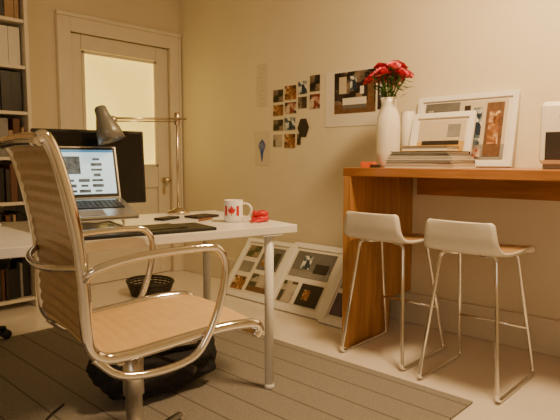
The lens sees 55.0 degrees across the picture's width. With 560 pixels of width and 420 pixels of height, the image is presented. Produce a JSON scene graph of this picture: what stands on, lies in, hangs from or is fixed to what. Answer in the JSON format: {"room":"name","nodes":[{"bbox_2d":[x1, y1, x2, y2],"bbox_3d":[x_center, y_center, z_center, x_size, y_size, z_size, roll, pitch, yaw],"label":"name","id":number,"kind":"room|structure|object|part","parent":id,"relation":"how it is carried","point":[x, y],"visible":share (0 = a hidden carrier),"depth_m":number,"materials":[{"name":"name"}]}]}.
{"room":"home office","nodes":[
{"label":"home office","id":0,"kind":"room"},
{"bbox_2d":[27,0,178,270],"bbox_3d":[-2.712,-0.649,3.038,0.120,2.750,5.150,5,7,43],"label":"wall","id":1,"kind":"structure","parent":0,"point":[163,15],"depth_m":4.02,"materials":[{"name":"paint"}]},
{"bbox_2d":[54,9,183,271],"bbox_3d":[-1.272,-0.463,4.463,0.042,2.115,1.120,5,7,43],"label":"trim","id":2,"kind":"structure","parent":1,"relation":"attached to","point":[65,21],"depth_m":4.35,"materials":[{"name":"paint"}]},
{"bbox_2d":[70,32,170,284],"bbox_3d":[-1.293,-0.400,4.492,0.126,1.975,0.906,5,7,43],"label":"leaf","id":3,"kind":"object","parent":1,"relation":"attached to","point":[157,202],"depth_m":4.63,"materials":[{"name":"paint"}]},
{"bbox_2d":[84,54,154,163],"bbox_3d":[-1.329,-0.813,4.481,0.008,0.910,0.680,5,7,43],"label":"glass","id":4,"kind":"object","parent":3,"relation":"attached to","point":[125,87],"visible":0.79,"depth_m":4.49,"materials":[{"name":"glass"}]},
{"bbox_3d":[-1.008,-0.263,4.773,0.079,0.056,0.056,5,7,43],"label":"knob","id":5,"kind":"part","parent":3,"relation":"part of","materials":[{"name":"gold metal"}]},
{"bbox_2d":[0,270,559,419],"bbox_3d":[-0.624,0.953,1.201,6.030,0.100,5.550,5,7,43],"label":"floor","id":6,"kind":"structure","parent":0,"point":[471,376],"depth_m":2.81,"materials":[{"name":"paint"}]},
{"bbox_2d":[0,0,37,306],"bbox_3d":[-2.142,-0.546,3.342,0.300,2.488,1.060,5,7,43],"label":"bookshelf","id":7,"kind":"object","parent":6,"relation":"on","point":[18,281],"visible":0.63,"depth_m":3.58,"materials":[{"name":"paint"}]},
{"bbox_2d":[125,275,174,297],"bbox_3d":[-0.978,0.581,4.055,0.404,0.113,0.340,5,7,43],"label":"storage basket","id":8,"kind":"object","parent":6,"relation":"on","point":[154,287],"visible":0.73,"depth_m":3.97,"materials":[{"name":"black wicker"}]},
{"bbox_2d":[0,327,472,419],"bbox_3d":[-0.882,0.814,2.105,2.260,0.010,2.520,5,7,43],"label":"area rug","id":9,"kind":"object","parent":6,"relation":"on","point":[43,370],"visible":0.57,"depth_m":2.34,"materials":[{"name":"beige fabric"}]},
{"bbox_2d":[0,258,11,338],"bbox_3d":[-1.719,0.274,2.786,0.602,0.938,0.586,3,6,33],"label":"chair","id":10,"kind":"object","parent":9,"relation":"on","point":[5,333],"visible":0.98,"depth_m":2.99,"materials":[{"name":"black fabric"}]},
{"bbox_3d":[-1.730,0.284,2.778,0.460,0.070,0.460,3,6,33],"label":"seat","id":11,"kind":"part","parent":10,"relation":"part of","materials":[{"name":"black fabric"}]},
{"bbox_2d":[45,403,64,419],"bbox_3d":[-1.041,0.826,1.851,0.113,0.010,0.768,3,6,31],"label":"power cable","id":12,"kind":"object","parent":9,"relation":"on","point":[62,404],"visible":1,"depth_m":2.13,"materials":[{"name":"black plastic"}]},
{"bbox_2d":[0,129,263,419],"bbox_3d":[-0.451,0.310,1.673,0.660,1.072,0.620,-4,7,-37],"label":"office chair","id":13,"kind":"object","parent":9,"relation":"on","point":[123,333],"visible":1,"depth_m":1.54,"materials":[{"name":"beige fabric"}]},
{"bbox_3d":[-0.582,0.074,1.831,0.652,0.631,0.032,-4,7,-37],"label":"rail","id":14,"kind":"part","parent":13,"relation":"part of","materials":[{"name":"silver metal"}]},
{"bbox_3d":[-0.622,0.239,1.853,0.419,0.353,0.051,-5,7,-42],"label":"arm","id":15,"kind":"part","parent":13,"relation":"part of","materials":[{"name":"silver metal"}]},
{"bbox_3d":[-0.319,0.276,1.454,0.419,0.353,0.051,-3,6,-32],"label":"arm","id":16,"kind":"part","parent":13,"relation":"part of","materials":[{"name":"silver metal"}]},
{"bbox_3d":[-0.342,0.446,1.598,0.230,0.035,0.020,3,6,30],"label":"lever","id":17,"kind":"part","parent":13,"relation":"part of","materials":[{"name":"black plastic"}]},
{"bbox_2d":[0,210,296,388],"bbox_3d":[-0.874,0.435,2.231,1.750,0.720,0.800,-4,6,-33],"label":"desk","id":18,"kind":"object","parent":9,"relation":"on","point":[15,237],"visible":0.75,"depth_m":2.29,"materials":[{"name":"white laminate"}]},
{"bbox_2d":[30,128,145,220],"bbox_3d":[-0.883,-0.162,2.507,0.500,0.418,0.220,-4,6,-33],"label":"computer monitor","id":19,"kind":"object","parent":18,"relation":"on","point":[130,149],"visible":0.19,"depth_m":2.56,"materials":[{"name":"black plastic"}]},
{"bbox_2d":[59,146,138,221],"bbox_3d":[-0.819,-0.117,2.251,0.360,0.303,0.319,-4,6,-33],"label":"laptop","id":20,"kind":"object","parent":18,"relation":"on","point":[92,171],"visible":0.61,"depth_m":2.35,"materials":[{"name":"metal"}]},
{"bbox_3d":[-0.887,-0.162,2.349,0.360,0.240,0.009,-4,-10,-33],"label":"lid","id":21,"kind":"part","parent":20,"relation":"part of","materials":[{"name":"silver metal"}]},
{"bbox_2d":[81,220,124,225],"bbox_3d":[-0.803,0.028,2.240,0.250,0.087,0.220,-4,6,-33],"label":"laptop stand","id":22,"kind":"object","parent":18,"relation":"on","point":[95,222],"depth_m":2.34,"materials":[{"name":"silver metal"}]},
{"bbox_2d":[94,105,189,214],"bbox_3d":[-0.641,-0.224,2.591,0.524,0.525,0.335,-4,6,-33],"label":"desk lamp","id":23,"kind":"object","parent":18,"relation":"on","point":[108,130],"depth_m":2.39,"materials":[{"name":"metal"}]},
{"bbox_2d":[84,222,216,239],"bbox_3d":[-0.569,0.081,2.072,0.620,0.015,0.215,-4,6,-33],"label":"desk pad","id":24,"kind":"object","parent":18,"relation":"on","point":[165,228],"depth_m":2.08,"materials":[{"name":"black leather"}]},
{"bbox_2d":[154,216,179,220],"bbox_3d":[-0.534,0.038,2.542,0.060,0.011,0.120,3,6,28],"label":"mobile phone","id":25,"kind":"object","parent":18,"relation":"on","point":[164,218],"visible":1,"depth_m":2.52,"materials":[{"name":"black plastic"}]},
{"bbox_2d":[184,213,218,218],"bbox_3d":[-0.384,0.029,2.640,0.100,0.010,0.140,4,7,39],"label":"notebook","id":26,"kind":"object","parent":18,"relation":"on","point":[204,215],"visible":1,"depth_m":2.61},
{"bbox_2d":[198,217,212,220],"bbox_3d":[-0.344,0.042,2.503,0.010,0.010,0.115,3,6,28],"label":"pen","id":27,"kind":"object","parent":18,"relation":"on","point":[209,218],"visible":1,"depth_m":2.49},
{"bbox_3d":[-0.387,0.395,2.853,0.100,0.684,0.065,-4,6,-33],"label":"leg","id":28,"kind":"part","parent":18,"relation":"part of","materials":[{"name":"white metal"}]},
{"bbox_2d":[224,199,252,221],"bbox_3d":[-0.198,0.003,2.450,0.111,0.099,0.105,-4,6,-33],"label":"coffee mug","id":29,"kind":"object","parent":18,"relation":"on","point":[233,208],"visible":1,"depth_m":2.42,"materials":[{"name":"white ceramic"}]},
{"bbox_2d":[225,205,238,215],"bbox_3d":[-0.216,0.002,2.414,0.064,0.048,0.014,1,5,6],"label":"print","id":30,"kind":"object","parent":29,"relation":"attached to","point":[230,210],"depth_m":2.41},
{"bbox_3d":[-0.149,0.002,2.442,0.049,0.076,0.011,1,5,8],"label":"handle","id":31,"kind":"part","parent":29,"relation":"part of","materials":[{"name":"white ceramic"}]},
{"bbox_2d":[250,210,268,222],"bbox_3d":[-0.100,0.030,2.448,0.084,0.053,0.122,3,6,32],"label":"roll","id":32,"kind":"object","parent":18,"relation":"on","point":[261,215],"visible":1,"depth_m":2.43,"materials":[{"name":"red fabric"}]},
{"bbox_3d":[-0.047,0.443,2.342,0.100,0.684,0.065,-4,6,-33],"label":"leg","id":33,"kind":"part","parent":18,"relation":"part of","materials":[{"name":"white metal"}]},
{"bbox_2d":[86,336,216,399],"bbox_3d":[-0.535,0.641,2.338,0.578,0.285,0.332,-4,7,-38],"label":"shoulder bag","id":34,"kind":"object","parent":9,"relation":"on","point":[205,364],"visible":0.43,"depth_m":2.22,"materials":[{"name":"fabric"}]},
{"bbox_2d":[226,237,293,303],"bbox_3d":[-0.166,0.441,4.020,0.490,0.401,0.320,5,7,43],"label":"framed artwork","id":35,"kind":"object","parent":6,"relation":"on","point":[246,278],"visible":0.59,"depth_m":4.02,"materials":[{"name":"white paper"}]},
{"bbox_2d":[230,275,246,289],"bbox_3d":[-0.312,0.543,4.054,0.127,0.109,0.003,5,-31,43],"label":"picture","id":36,"kind":"object","parent":35,"relation":"attached to","point":[238,281],"depth_m":4.05},
{"bbox_2d":[239,260,254,271],"bbox_3d":[-0.254,0.428,4.105,0.127,0.089,0.003,5,-31,43],"label":"picture","id":37,"kind":"object","parent":35,"relation":"attached to","point":[246,266],"depth_m":4.10},
{"bbox_2d":[245,285,263,293],"bbox_3d":[-0.174,0.575,3.902,0.206,0.040,0.003,5,-31,43],"label":"picture","id":38,"kind":"object","parent":35,"relation":"attached to","point":[251,288],"depth_m":3.91},
{"bbox_2d":[246,245,262,257],"bbox_3d":[-0.197,0.317,4.154,0.127,0.099,0.003,5,-31,43],"label":"picture","id":39,"kind":"object","parent":35,"relation":"attached to","point":[254,251],"depth_m":4.15},
{"bbox_2d":[247,273,263,287],"bbox_3d":[-0.153,0.535,3.921,0.206,0.139,0.003,5,-31,43],"label":"picture","id":40,"kind":"object","parent":35,"relation":"attached to","point":[255,280],"depth_m":3.95},
{"bbox_2d":[256,248,285,271],"bbox_3d":[-0.068,0.366,3.996,0.206,0.188,0.003,5,-31,43],"label":"picture","id":41,"kind":"object","parent":35,"relation":"attached to","point":[280,251],"depth_m":3.99},
{"bbox_2d":[274,253,281,269],"bbox_3d":[-0.038,0.385,3.951,0.059,0.148,0.003,5,-31,43],"label":"picture","id":42,"kind":"object","parent":35,"relation":"attached to","point":[277,256],"depth_m":3.94},
{"bbox_2d":[274,242,342,319],"bbox_3d":[0.182,0.465,3.654,0.480,0.421,0.335,5,7,43],"label":"framed artwork","id":43,"kind":"object","parent":6,"relation":"on","point":[303,286],"visible":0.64,"depth_m":3.64,"materials":[{"name":"white paper"}]},
{"bbox_2d":[276,280,298,302],"bbox_3d":[0.049,0.555,3.683,0.125,0.156,0.003,5,-31,43],"label":"picture","id":44,"kind":"object","parent":43,"relation":"attached to","point":[287,291],"depth_m":3.68},
{"bbox_2d":[300,290,310,300],"bbox_3d":[0.171,0.565,3.567,0.058,0.073,0.003,5,-31,43],"label":"picture","id":45,"kind":"object","parent":43,"relation":"attached to","point":[306,293],"depth_m":3.56},
{"bbox_2d":[300,256,313,269],"bbox_3d":[0.187,0.365,3.734,0.077,0.104,0.003,5,-31,43],"label":"picture","id":46,"kind":"object","parent":43,"relation":"attached to","point":[307,262],"depth_m":3.73},
{"bbox_2d":[293,283,323,308],"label":"picture","id":47,"kind":"object","parent":43,"relation":"attached to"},
{"bbox_2d":[288,268,329,281],"bbox_3d":[0.192,0.443,3.662,0.346,0.052,0.003,5,-31,43],"label":"picture","id":48,"kind":"object","parent":43,"relation":"attached to","point":[294,272],"depth_m":3.66},
{"bbox_2d":[291,250,337,278],"bbox_3d":[0.223,0.383,3.690,0.346,0.198,0.003,5,-31,43],"label":"picture","id":49,"kind":"object","parent":43,"relation":"attached to","point":[320,259],"depth_m":3.69},
{"bbox_2d":[312,264,329,275],"bbox_3d":[0.276,0.404,3.622,0.115,0.073,0.003,5,-31,43],"label":"picture","id":50,"kind":"object","parent":43,"relation":"attached to","point":[317,269],"depth_m":3.62},
{"bbox_2d":[318,263,342,328],"bbox_3d":[0.475,0.484,3.335,0.345,0.441,0.345,5,7,43],"label":"framed artwork","id":51,"kind":"object","parent":6,"relation":"on","point":[331,314],"visible":0.28,"depth_m":3.35,"materials":[{"name":"white wood"}]},
{"bbox_2d":[329,293,341,316],"bbox_3d":[0.374,0.587,3.328,0.110,0.152,0.003,5,-30,43],"label":"picture","id":52,"kind":"object","parent":51,"relation":"attached to","point":[335,305],"depth_m":3.34},
{"bbox_2d":[341,211,444,369],"bbox_3d":[0.592,0.374,2.809,0.382,0.755,0.458,5,7,43],"label":"bar stool","id":53,"kind":"object","parent":6,"relation":"on","point":[369,227],"visible":0.91,"depth_m":2.67,"materials":[{"name":"white plastic"}]},
{"bbox_2d":[342,167,559,347],"bbox_3d":[1.426,0.313,2.301,2.400,0.970,0.646,5,7,43],"label":"bar table","id":54,"kind":"object","parent":6,"relation":"on","point":[382,190],"depth_m":2.95,"materials":[{"name":"brown wood"}]},
{"bbox_2d":[361,162,375,166],"bbox_3d":[0.473,-0.243,2.875,0.070,0.030,0.050,3,6,32],"label":"carton","id":55,"kind":"object","parent":54,"relation":"on","point":[363,164],"visible":0.72,"depth_m":2.85,"materials":[{"name":"orange cardboard"}]},
{"bbox_2d":[370,164,380,167],"bbox_3d":[0.497,-0.228,2.798,0.050,0.016,0.040,3,6,26],"label":"carton","id":56,"kind":"object","parent":54,"relation":"on","point":[372,165],"visible":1,"depth_m":2.78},
{"bbox_3d":[0.575,0.261,3.106,0.045,0.926,0.646,5,7,43],"label":"panel","id":57,"kind":"part","parent":54,"relation":"part of","materials":[{"name":"brown wood"}]},
{"bbox_2d":[363,60,413,166],"bbox_3d":[0.601,-0.532,2.977,0.286,0.588,0.292,5,7,43],"label":"flower vase","id":58,"kind":"object","parent":54,"relation":"on","point":[393,72],"visible":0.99,"depth_m":2.93,"materials":[{"name":"white ceramic"}]},
{"bbox_2d":[400,111,414,150],"bbox_3d":[0.733,-0.406,3.090,0.078,0.315,0.078,5,7,43],"label":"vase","id":59,"kind":"object","parent":54,"relation":"on","point":[407,117],"visible":0.42,"depth_m":3.05,"materials":[{"name":"white ceramic"}]},
{"bbox_2d":[384,145,475,168],"bbox_3d":[0.747,-0.265,2.688,0.375,0.110,0.257,5,7,43],"label":"book stack","id":60,"kind":"object","parent":54,"relation":"on","point":[423,156],"visible":1,"depth_m":2.60,"materials":[{"name":"paper"}]},
{"bbox_2d":[385,160,474,163],"bbox_3d":[0.747,-0.240,2.691,0.240,0.016,0.360,-5,7,-45],"label":"book","id":61,"kind":"object","parent":60,"relation":"on","point":[388,161],"depth_m":2.59,"materials":[{"name":"paper"}]},
{"bbox_2d":[384,163,475,168],"bbox_3d":[0.747,-0.222,2.692,0.370,0.022,0.250,5,7,42],"label":"book","id":62,"kind":"object","parent":60,"relation":"on","point":[387,165],"depth_m":2.59,"materials":[{"name":"paper"}]},
{"bbox_2d":[402,145,458,150],"bbox_3d":[0.747,-0.306,2.684,0.240,0.028,0.160,4,7,36],"label":"book","id":63,"kind":"object","parent":60,"relation":"on","point":[423,147],"depth_m":2.62,"materials":[{"name":"paper"}]},
{"bbox_2d":[390,151,470,154],"bbox_3d":[0.747,-0.284,2.686,0.220,0.016,0.320,-5,7,-43],"label":"book","id":64,"kind":"object","parent":60,"relation":"on","point":[397,152],"depth_m":2.59,"materials":[{"name":"paper"}]},
{"bbox_2d":[389,154,471,156],"bbox_3d":[0.747,-0.271,2.688,0.330,0.010,0.230,5,7,43],"label":"book","id":65,"kind":"object","parent":60,"relation":"on","point":[391,155],"depth_m":2.59,"materials":[{"name":"paper"}]},
{"bbox_2d":[388,156,473,159],"bbox_3d":[0.747,-0.257,2.689,0.350,0.018,0.240,5,7,42],"label":"book","id":66,"kind":"object","parent":60,"relation":"on","point":[390,157],"depth_m":2.59,"materials":[{"name":"paper"}]},
{"bbox_2d":[409,110,476,154],"bbox_3d":[0.862,-0.378,2.890,0.355,0.294,0.095,5,7,43],"label":"framed artwork","id":67,"kind":"object","parent":54,"relation":"on","point":[457,128],"visible":0.52,"depth_m":2.88,"materials":[{"name":"white paper"}]},
{"bbox_2d":[421,140,458,144],"bbox_3d":[0.857,-0.360,2.887,0.213,0.024,0.003,5,-7,43],"label":"picture","id":68,"kind":"object","parent":67,"relation":"on","point":[423,142],"depth_m":2.89},
{"bbox_2d":[417,141,463,150],"bbox_3d":[0.850,-0.319,2.884,0.270,0.096,0.003,5,-7,43],"label":"picture","id":69,"kind":"object","parent":67,"relation":"attached to","point":[457,143],"depth_m":2.87},
{"bbox_2d":[417,119,466,141],"bbox_3d":[0.861,-0.378,2.890,0.270,0.216,0.003,5,-7,43],"label":"picture","id":70,"kind":"object","parent":67,"relation":"attached to","point":[437,130],"depth_m":2.90},
{"bbox_2d":[447,124,460,136],"bbox_3d":[0.920,-0.422,2.844,0.071,0.069,0.003,5,-7,43],"label":"picture","id":71,"kind":"object","parent":67,"relation":"attached to","point":[453,130],"depth_m":2.84},
{"bbox_2d":[417,90,520,166],"bbox_3d":[1.014,-0.442,2.992,0.580,0.403,0.100,5,7,43],"label":"framed artwork","id":72,"kind":"object","parent":54,"relation":"on","point":[494,137],"visible":0.68,"depth_m":2.88,"materials":[{"name":"white wood"}]},
{"bbox_2d":[426,102,460,112],"bbox_3d":[0.916,-0.451,3.081,0.209,0.326,0.003,5,-4,43],"label":"picture","id":73,"kind":"object","parent":72,"relation":"attached to","point":[431,107],"depth_m":3.09,"materials":[{"name":"paper"}]},
{"bbox_2d":[464,105,470,110],"bbox_3d":[1.030,-0.478,2.979,0.035,0.204,0.003,5,-4,43],"label":"picture","id":74,"kind":"object","parent":72,"relation":"attached to","point":[466,107],"depth_m":2.98},
{"bbox_2d":[471,149,479,157],"bbox_3d":[1.035,-0.310,2.941,0.116,0.049,0.003,5,-4,43],"label":"picture","id":75,"kind":"object","parent":72,"relation":"attached to","point":[475,153],"depth_m":2.91},
{"bbox_2d":[472,107,482,144],"bbox_3d":[1.071,-0.458,2.936,0.052,0.204,0.003,5,-4,43],"label":"picture","id":76,"kind":"object","parent":72,"relation":"attached to","point":[478,132],"depth_m":2.93},
{"bbox_2d":[460,98,508,156],"bbox_3d":[1.014,-0.442,2.991,0.476,0.326,0.003,5,-4,43],"label":"picture","id":77,"kind":"object","parent":72,"relation":"attached to","point":[491,132],"depth_m":2.88},
{"bbox_2d":[472,144,503,158],"bbox_3d":[0.997,-0.321,2.984,0.476,0.082,0.003,5,-4,43],"label":"picture","id":78,"kind":"object","parent":72,"relation":"attached to","point":[479,151],"depth_m":2.87},
{"bbox_2d":[486,111,500,143],"bbox_3d":[1.138,-0.440,2.869,0.058,0.179,0.003,5,-4,43],"label":"picture","id":79,"kind":"object","parent":72,"relation":"attached to","point":[494,117],"depth_m":2.87},
{"bbox_2d":[482,101,504,155],"bbox_3d":[1.138,-0.432,2.869,0.093,0.294,0.003,5,-4,43],"label":"picture","id":80,"kind":"object","parent":72,"relation":"attached to","point":[493,119],"depth_m":2.87},
{"bbox_3d":[1.669,-0.082,2.449,2.300,0.120,0.040,5,7,43],"label":"wall rail","id":81,"kind":"part","parent":54,"relation":"part of","materials":[{"name":"brown wood"}]},
{"bbox_2d":[539,101,559,168],"bbox_3d":[1.262,-0.325,2.358,0.200,0.290,0.212,4,6,35],"label":"speaker","id":82,"kind":"object","parent":54,"relation":"on","point":[549,147],"visible":0.99,"depth_m":2.31},
{"bbox_2d":[544,132,559,159],"bbox_3d":[1.208,-0.273,2.285,0.150,0.120,0.006,4,6,35],"label":"grille","id":83,"kind":"object","parent":82,"relation":"attached to","point":[551,139],"depth_m":2.31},
{"bbox_2d":[417,218,535,402],"bbox_3d":[0.906,0.406,2.459,0.382,0.755,0.458,5,7,43],"label":"bar stool","id":84,"kind":"object","parent":6,"relation":"on","point":[453,237],"visible":1,"depth_m":2.32,"materials":[{"name":"white plastic"}]},
{"bbox_2d":[179,0,559,319],"bbox_3d":[1.188,-0.643,2.974,6.030,2.750,0.120,5,7,43],"label":"wall","id":85,"kind":"structure","parent":0,"point":[452,47],"depth_m":3.52,"materials":[{"name":"paint"}]},
{"bbox_2d":[257,63,266,106],"bbox_3d":[-0.138,-0.955,4.118,0.110,0.320,0.004,5,7,43],"label":"sketch","id":86,"kind":"object","parent":85,"relation":"attached to","point":[261,68],"visible":1,"depth_m":4.12,"materials":[{"name":"paper"}]},
{"bbox_2d":[255,131,269,164],"bbox_3d":[-0.139,-0.477,4.160,0.160,0.260,0.008,5,7,43],"label":"drawing","id":87,"kind":"object","parent":85,"relation":"attached to","point":[262,138],"visible":1,"depth_m":4.16,"materials":[{"name":"paper"}]},
{"bbox_2d":[273,74,319,147],"bbox_3d":[0.113,-0.704,3.903,0.450,0.500,0.004,5,7,43],"label":"photo collage","id":88,"kind":"object","parent":85,"relation":"attached to","point":[290,91],"visible":1,"depth_m":3.92},
{"bbox_2d":[273,134,281,146],"bbox_3d":[-0.017,-0.521,4.045,0.090,0.090,0.003,5,7,43],"label":"print","id":89,"kind":"object","parent":88,"relation":"attached to","point":[277,139],"depth_m":4.04},
{"bbox_2d":[273,119,282,130],"bbox_3d":[-0.013,-0.636,4.030,0.100,0.080,0.003,5,7,43],"label":"print","id":90,"kind":"object","parent":88,"relation":"attached to","point":[277,124],"depth_m":4.03},
{"bbox_2d":[273,104,282,115],"bbox_3d":[-0.013,-0.745,4.020,0.100,0.080,0.003,5,7,43],"label":"print","id":91,"kind":"object","parent":88,"relation":"attached to","point":[277,109],"depth_m":4.02},
{"bbox_2d":[273,89,282,102],"bbox_3d":[-0.013,-0.850,4.011,0.100,0.090,0.003,5,7,43],"label":"print","id":92,"kind":"object","parent":88,"relation":"on","point":[277,94],"depth_m":4.01},
{"bbox_2d":[284,134,294,147],"bbox_3d":[0.072,-0.509,3.961,0.105,0.100,0.003,5,7,43],"label":"print","id":93,"kind":"object","parent":88,"relation":"attached to","point":[289,139],"depth_m":3.96},
{"bbox_2d":[284,117,294,129],"bbox_3d":[0.072,-0.633,3.950,0.105,0.090,0.003,5,7,43],"label":"print","id":94,"kind":"object","parent":88,"relation":"attached to","point":[289,123],"depth_m":3.95},
{"bbox_2d":[285,102,295,113],"bbox_3d":[0.077,-0.747,3.934,0.110,0.080,0.003,5,7,43],"label":"print","id":95,"kind":"object","parent":88,"relation":"attached to","point":[290,107],"depth_m":3.93},
{"bbox_2d":[285,85,295,99],"bbox_3d":[0.077,-0.857,3.924,0.110,0.100,0.003,5,7,43],"label":"print","id":96,"kind":"object","parent":88,"relation":"on","point":[290,91],"depth_m":3.92},
{"bbox_2d":[297,134,300,144],"bbox_3d":[0.137,-0.513,3.898,0.035,0.080,0.003,5,7,43],"label":"print","id":97,"kind":"object","parent":88,"relation":"attached to","point":[298,135],"depth_m":3.90},
{"bbox_2d":[298,81,306,93],"bbox_3d":[0.161,-0.874,3.842,0.080,0.090,0.003,5,7,43],"label":"print","id":98,"kind":"object","parent":88,"relation":"on","point":[302,85],"depth_m":3.84},
{"bbox_2d":[298,96,306,108],"bbox_3d":[0.161,-0.770,3.852,0.080,0.080,0.003,5,7,43],"label":"print","id":99,"kind":"object","parent":88,"relation":"attached to","point":[302,101],"depth_m":3.85},
{"bbox_2d":[298,118,308,136],"bbox_3d":[0.167,-0.590,3.861,0.110,0.130,0.001,5,7,43],"label":"print","id":100,"kind":"object","parent":88,"relation":"attached to","point":[303,127],"depth_m":3.86},
{"bbox_2d":[310,94,319,108],"bbox_3d":[0.244,-0.762,3.773,0.090,0.100,0.003,5,7,43],"label":"print","id":101,"kind":"object","parent":88,"relation":"attached to","point":[314,98],"depth_m":3.77},
{"bbox_2d":[310,74,319,91],"bbox_3d":[0.244,-0.887,3.762,0.090,0.110,0.003,5,7,43],"label":"print","id":102,"kind":"object","parent":88,"relation":"on","point":[314,79],"depth_m":3.76},
{"bbox_2d":[325,66,387,126],"bbox_3d":[0.493,-0.740,3.536,0.500,0.370,0.006,5,7,43],"label":"poster","id":103,"kind":"object","parent":85,"relation":"attached to","point":[348,102],"visible":0.77,"depth_m":3.56,"materials":[{"name":"paper"}]},
{"bbox_2d":[360,86,363,93],"bbox_3d":[0.532,-0.782,3.493,0.030,0.050,0.002,5,7,43],"label":"print","id":104,"kind":"object","parent":103,"relation":"on","point":[361,87],"depth_m":3.49,"materials":[{"name":"paper"}]},
{"bbox_2d":[377,81,385,109],"bbox_3d":[0.642,-0.762,3.392,0.060,0.250,0.002,5,7,43],"label":"photo","id":105,"kind":"object","parent":103,"relation":"attached to","point":[379,95],"depth_m":3.41},
{"bbox_2d":[183,252,559,356],"bbox_3d":[1.139,0.636,3.041,5.630,0.190,0.022,5,7,43],"label":"baseboard","id":106,"kind":"structure","parent":85,"relation":"attached to","point":[544,332],"depth_m":3.07,"materials":[{"name":"paint"}]}
]}

